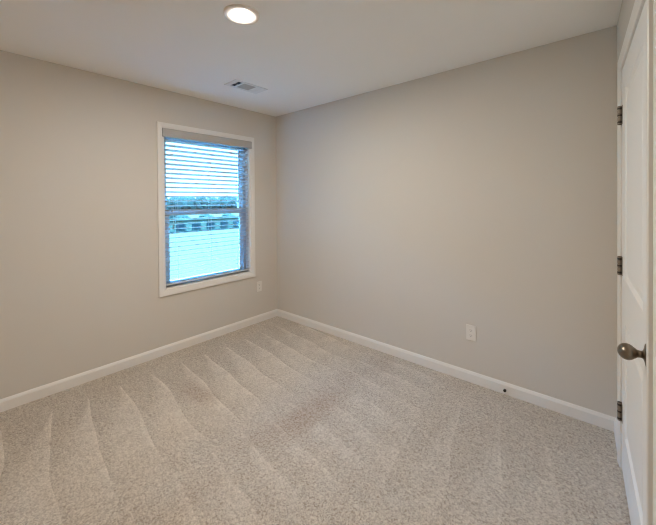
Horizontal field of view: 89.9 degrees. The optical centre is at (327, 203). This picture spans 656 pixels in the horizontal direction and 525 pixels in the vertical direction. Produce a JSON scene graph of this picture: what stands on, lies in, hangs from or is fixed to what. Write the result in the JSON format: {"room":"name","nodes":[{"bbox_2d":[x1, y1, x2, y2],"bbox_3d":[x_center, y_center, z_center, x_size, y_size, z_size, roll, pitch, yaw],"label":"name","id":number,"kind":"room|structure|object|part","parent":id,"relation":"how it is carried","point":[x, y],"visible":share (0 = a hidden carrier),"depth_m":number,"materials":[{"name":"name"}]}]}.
{"room":"empty bedroom","nodes":[
{"label":"empty bedroom","id":0,"kind":"room"},
{"bbox_2d":[0,50,276,398],"bbox_3d":[-1.810,0.174,2.791,0.150,2.440,3.660,0,1,41],"label":"wall","id":1,"kind":"structure","parent":0,"point":[79,292],"depth_m":2.61,"materials":[{"name":"beige paint"}]},
{"bbox_2d":[0,309,276,411],"bbox_3d":[-1.740,1.352,2.748,0.013,0.083,3.420,0,1,41],"label":"baseboard","id":2,"kind":"structure","parent":1,"relation":"attached to","point":[13,401],"depth_m":2.74,"materials":[{"name":"white paint"}]},
{"bbox_2d":[156,121,255,296],"bbox_3d":[-1.191,0.046,3.374,0.017,1.593,1.061,0,1,41],"label":"trim","id":3,"kind":"structure","parent":1,"relation":"attached to","point":[160,140],"depth_m":3.12,"materials":[{"name":"white paint"}]},
{"bbox_2d":[164,137,250,289],"bbox_3d":[-1.254,0.046,3.429,0.150,1.479,0.947,0,1,41],"label":"window","id":4,"kind":"structure","parent":1,"relation":"in","point":[248,256],"depth_m":3.72,"materials":[{"name":"white paint"}]},
{"bbox_3d":[-1.296,-0.273,3.460,0.020,0.757,0.863,0,1,41],"label":"sash","id":5,"kind":"part","parent":4,"relation":"part of","materials":[{"name":"white plastic"}]},
{"bbox_3d":[-1.265,0.414,3.444,0.018,0.704,0.863,0,1,41],"label":"sash","id":6,"kind":"part","parent":4,"relation":"part of","materials":[{"name":"white plastic"}]},
{"bbox_2d":[162,128,251,285],"bbox_3d":[-1.212,0.034,3.389,0.093,1.466,0.975,0,1,41],"label":"window blind","id":7,"kind":"object","parent":4,"relation":"attached to","point":[167,133],"visible":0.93,"depth_m":3.35,"materials":[{"name":"white plastic"}]},
{"bbox_3d":[-1.450,0.068,3.145,0.054,1.389,0.002,0,1,41],"label":"ladder cord","id":8,"kind":"part","parent":7,"relation":"part of","materials":[{"name":"white fabric"}]},
{"bbox_3d":[-1.229,-0.655,3.396,0.054,0.054,0.919,0,1,41],"label":"head rail","id":9,"kind":"part","parent":7,"relation":"part of","materials":[{"name":"white plastic"}]},
{"bbox_3d":[-1.220,0.754,3.410,0.050,0.025,0.919,0,1,41],"label":"rail","id":10,"kind":"part","parent":7,"relation":"part of","materials":[{"name":"white plastic"}]},
{"bbox_3d":[-1.224,0.063,3.404,0.054,1.389,0.002,0,1,41],"label":"ladder cord","id":11,"kind":"part","parent":7,"relation":"part of","materials":[{"name":"white fabric"}]},
{"bbox_3d":[-1.000,0.059,3.662,0.054,1.389,0.002,0,1,41],"label":"ladder cord","id":12,"kind":"part","parent":7,"relation":"part of","materials":[{"name":"white fabric"}]},
{"bbox_2d":[257,281,261,291],"bbox_3d":[-0.801,0.962,3.829,0.008,0.118,0.072,0,1,41],"label":"wall outlet","id":13,"kind":"object","parent":1,"relation":"attached to","point":[259,283],"visible":1,"depth_m":3.83,"materials":[{"name":"white plastic"}]},
{"bbox_2d":[0,0,621,116],"bbox_3d":[-0.141,-1.105,1.317,4.603,0.120,3.720,0,1,41],"label":"ceiling","id":14,"kind":"structure","parent":0,"point":[306,53],"depth_m":2.09,"materials":[{"name":"paint"}]},
{"bbox_2d":[223,4,259,24],"bbox_3d":[-0.477,-1.042,1.816,0.194,0.011,0.194,0,1,41],"label":"recessed light","id":15,"kind":"object","parent":14,"relation":"in","point":[241,14],"visible":1,"depth_m":1.80,"materials":[{"name":"white"}]},
{"bbox_2d":[234,12,248,19],"bbox_3d":[-0.477,-1.042,1.816,0.082,0.009,0.082,0,1,41],"label":"diffuser","id":16,"kind":"object","parent":15,"relation":"attached to","point":[237,15],"depth_m":1.81,"materials":[{"name":"white"}]},
{"bbox_2d":[224,79,267,93],"bbox_3d":[-0.735,-1.053,2.963,0.180,0.006,0.340,0,1,41],"label":"ceiling vent","id":17,"kind":"object","parent":14,"relation":"in","point":[238,84],"visible":1,"depth_m":2.95,"materials":[{"name":"white metal"}]},
{"bbox_2d":[0,316,630,524],"bbox_3d":[-0.122,1.454,1.340,4.603,0.120,3.720,0,1,41],"label":"floor","id":18,"kind":"structure","parent":0,"point":[277,420],"depth_m":1.87,"materials":[{"name":"beige carpet"}]},
{"bbox_2d":[276,25,616,417],"bbox_3d":[0.636,0.154,3.007,3.254,2.440,0.120,0,1,41],"label":"wall","id":19,"kind":"structure","parent":0,"point":[482,195],"depth_m":2.50,"materials":[{"name":"beige paint"}]},
{"bbox_2d":[277,309,614,431],"bbox_3d":[0.556,1.333,3.007,3.134,0.083,0.013,0,1,41],"label":"baseboard","id":20,"kind":"structure","parent":19,"relation":"attached to","point":[593,417],"depth_m":2.52,"materials":[{"name":"white paint"}]},
{"bbox_2d":[466,324,475,341],"bbox_3d":[1.102,0.994,2.530,0.072,0.118,0.008,0,1,41],"label":"wall outlet","id":21,"kind":"object","parent":19,"relation":"attached to","point":[470,329],"visible":1,"depth_m":2.53,"materials":[{"name":"white plastic"}]},
{"bbox_2d":[617,0,634,62],"bbox_3d":[0.740,0.175,0.575,0.121,2.440,3.627,0,1,37],"label":"wall","id":22,"kind":"structure","parent":0,"point":[626,9],"depth_m":1.67,"materials":[{"name":"beige paint"}]},
{"bbox_2d":[614,418,616,448],"bbox_3d":[1.652,1.335,1.875,0.013,0.083,0.280,0,1,37],"label":"baseboard","id":23,"kind":"structure","parent":22,"relation":"attached to","point":[615,420],"depth_m":1.91,"materials":[{"name":"white paint"}]},
{"bbox_2d":[617,0,646,524],"bbox_3d":[1.254,0.348,1.382,0.108,2.059,0.862,0,1,37],"label":"door","id":24,"kind":"structure","parent":22,"relation":"in","point":[632,115],"depth_m":1.31,"materials":[{"name":"white paint"}]},
{"bbox_3d":[1.012,0.497,1.102,0.064,0.052,0.064,0,1,37],"label":"knob","id":25,"kind":"part","parent":24,"relation":"part of","materials":[{"name":"brown metal"}]},
{"bbox_2d":[617,0,652,524],"bbox_3d":[1.308,0.319,1.331,0.137,2.130,0.977,0,1,37],"label":"trim","id":26,"kind":"structure","parent":22,"relation":"attached to","point":[638,6],"depth_m":0.99,"materials":[{"name":"white paint"}]},
{"bbox_2d":[653,0,655,524],"bbox_3d":[0.668,0.331,0.495,0.137,2.130,0.944,0,1,37],"label":"trim","id":27,"kind":"structure","parent":22,"relation":"attached to","point":[654,1],"depth_m":0.89,"materials":[{"name":"white paint"}]},
{"label":"outside","id":28,"kind":"structure","parent":0,"visible":0},
{"bbox_2d":[170,209,238,280],"bbox_3d":[-115.759,3.600,183.965,400.000,0.001,520.000,0,1,41],"label":"ground","id":29,"kind":"structure","parent":28,"point":[228,251],"depth_m":28.52,"materials":[{"name":"white snow"}]},
{"bbox_2d":[166,197,169,209],"bbox_3d":[-63.046,0.391,126.803,4.172,6.667,4.044,-1,1,-35],"label":"tree","id":30,"kind":"object","parent":29,"relation":"on","point":[167,203],"visible":0.2,"depth_m":126.55,"materials":[{"name":"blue plant"}]},
{"bbox_2d":[168,197,174,209],"bbox_3d":[-65.967,0.275,138.252,4.045,6.735,3.994,-1,1,-24],"label":"tree","id":31,"kind":"object","parent":29,"relation":"on","point":[171,198],"visible":0.27,"depth_m":137.15,"materials":[{"name":"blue plant"}]},
{"bbox_2d":[172,197,182,209],"bbox_3d":[-59.358,0.447,129.720,4.033,6.446,3.910,-1,1,-11],"label":"tree","id":32,"kind":"object","parent":29,"relation":"on","point":[174,198],"visible":0.71,"depth_m":128.84,"materials":[{"name":"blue plant"}]},
{"bbox_2d":[169,215,189,218],"bbox_3d":[-25.180,2.783,55.942,3.575,3.427,2.556,-1,1,-34],"label":"shrub","id":33,"kind":"object","parent":29,"relation":"on","point":[176,216],"visible":0.18,"depth_m":55.08,"materials":[{"name":"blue plant"}]},
{"bbox_2d":[184,197,194,208],"bbox_3d":[-55.089,0.411,130.391,4.186,6.442,4.240,0,1,4],"label":"tree","id":34,"kind":"object","parent":29,"relation":"on","point":[188,198],"visible":0.59,"depth_m":129.25,"materials":[{"name":"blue plant"}]},
{"bbox_2d":[196,197,206,208],"bbox_3d":[-50.855,0.127,132.975,4.542,6.900,4.483,0,1,17],"label":"tree","id":35,"kind":"object","parent":29,"relation":"on","point":[197,198],"visible":0.64,"depth_m":131.22,"materials":[{"name":"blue plant"}]},
{"bbox_2d":[169,216,238,232],"bbox_3d":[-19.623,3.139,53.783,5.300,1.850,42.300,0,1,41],"label":"building","id":36,"kind":"structure","parent":29,"relation":"on","point":[228,218],"depth_m":50.65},
{"bbox_2d":[199,214,213,216],"bbox_3d":[-21.825,2.927,59.767,3.015,2.890,2.156,-1,1,-34],"label":"shrub","id":37,"kind":"object","parent":29,"relation":"on","point":[202,215],"visible":0.16,"depth_m":59.12,"materials":[{"name":"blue plant"}]},
{"bbox_2d":[210,198,218,208],"bbox_3d":[-46.262,0.349,134.144,3.776,6.367,3.824,-1,1,-14],"label":"tree","id":38,"kind":"object","parent":29,"relation":"on","point":[211,203],"visible":0.63,"depth_m":132.90,"materials":[{"name":"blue plant"}]},
{"bbox_2d":[221,198,231,207],"bbox_3d":[-42.107,-0.039,135.860,4.275,7.049,4.411,0,1,-3],"label":"tree","id":39,"kind":"object","parent":29,"relation":"on","point":[222,198],"visible":0.48,"depth_m":134.63,"materials":[{"name":"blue plant"}]},
{"bbox_2d":[233,198,237,207],"bbox_3d":[-37.182,0.100,136.776,4.396,6.680,4.340,-1,1,-10],"label":"tree","id":40,"kind":"object","parent":29,"relation":"on","point":[235,202],"visible":0.2,"depth_m":135.46,"materials":[{"name":"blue plant"}]}
]}

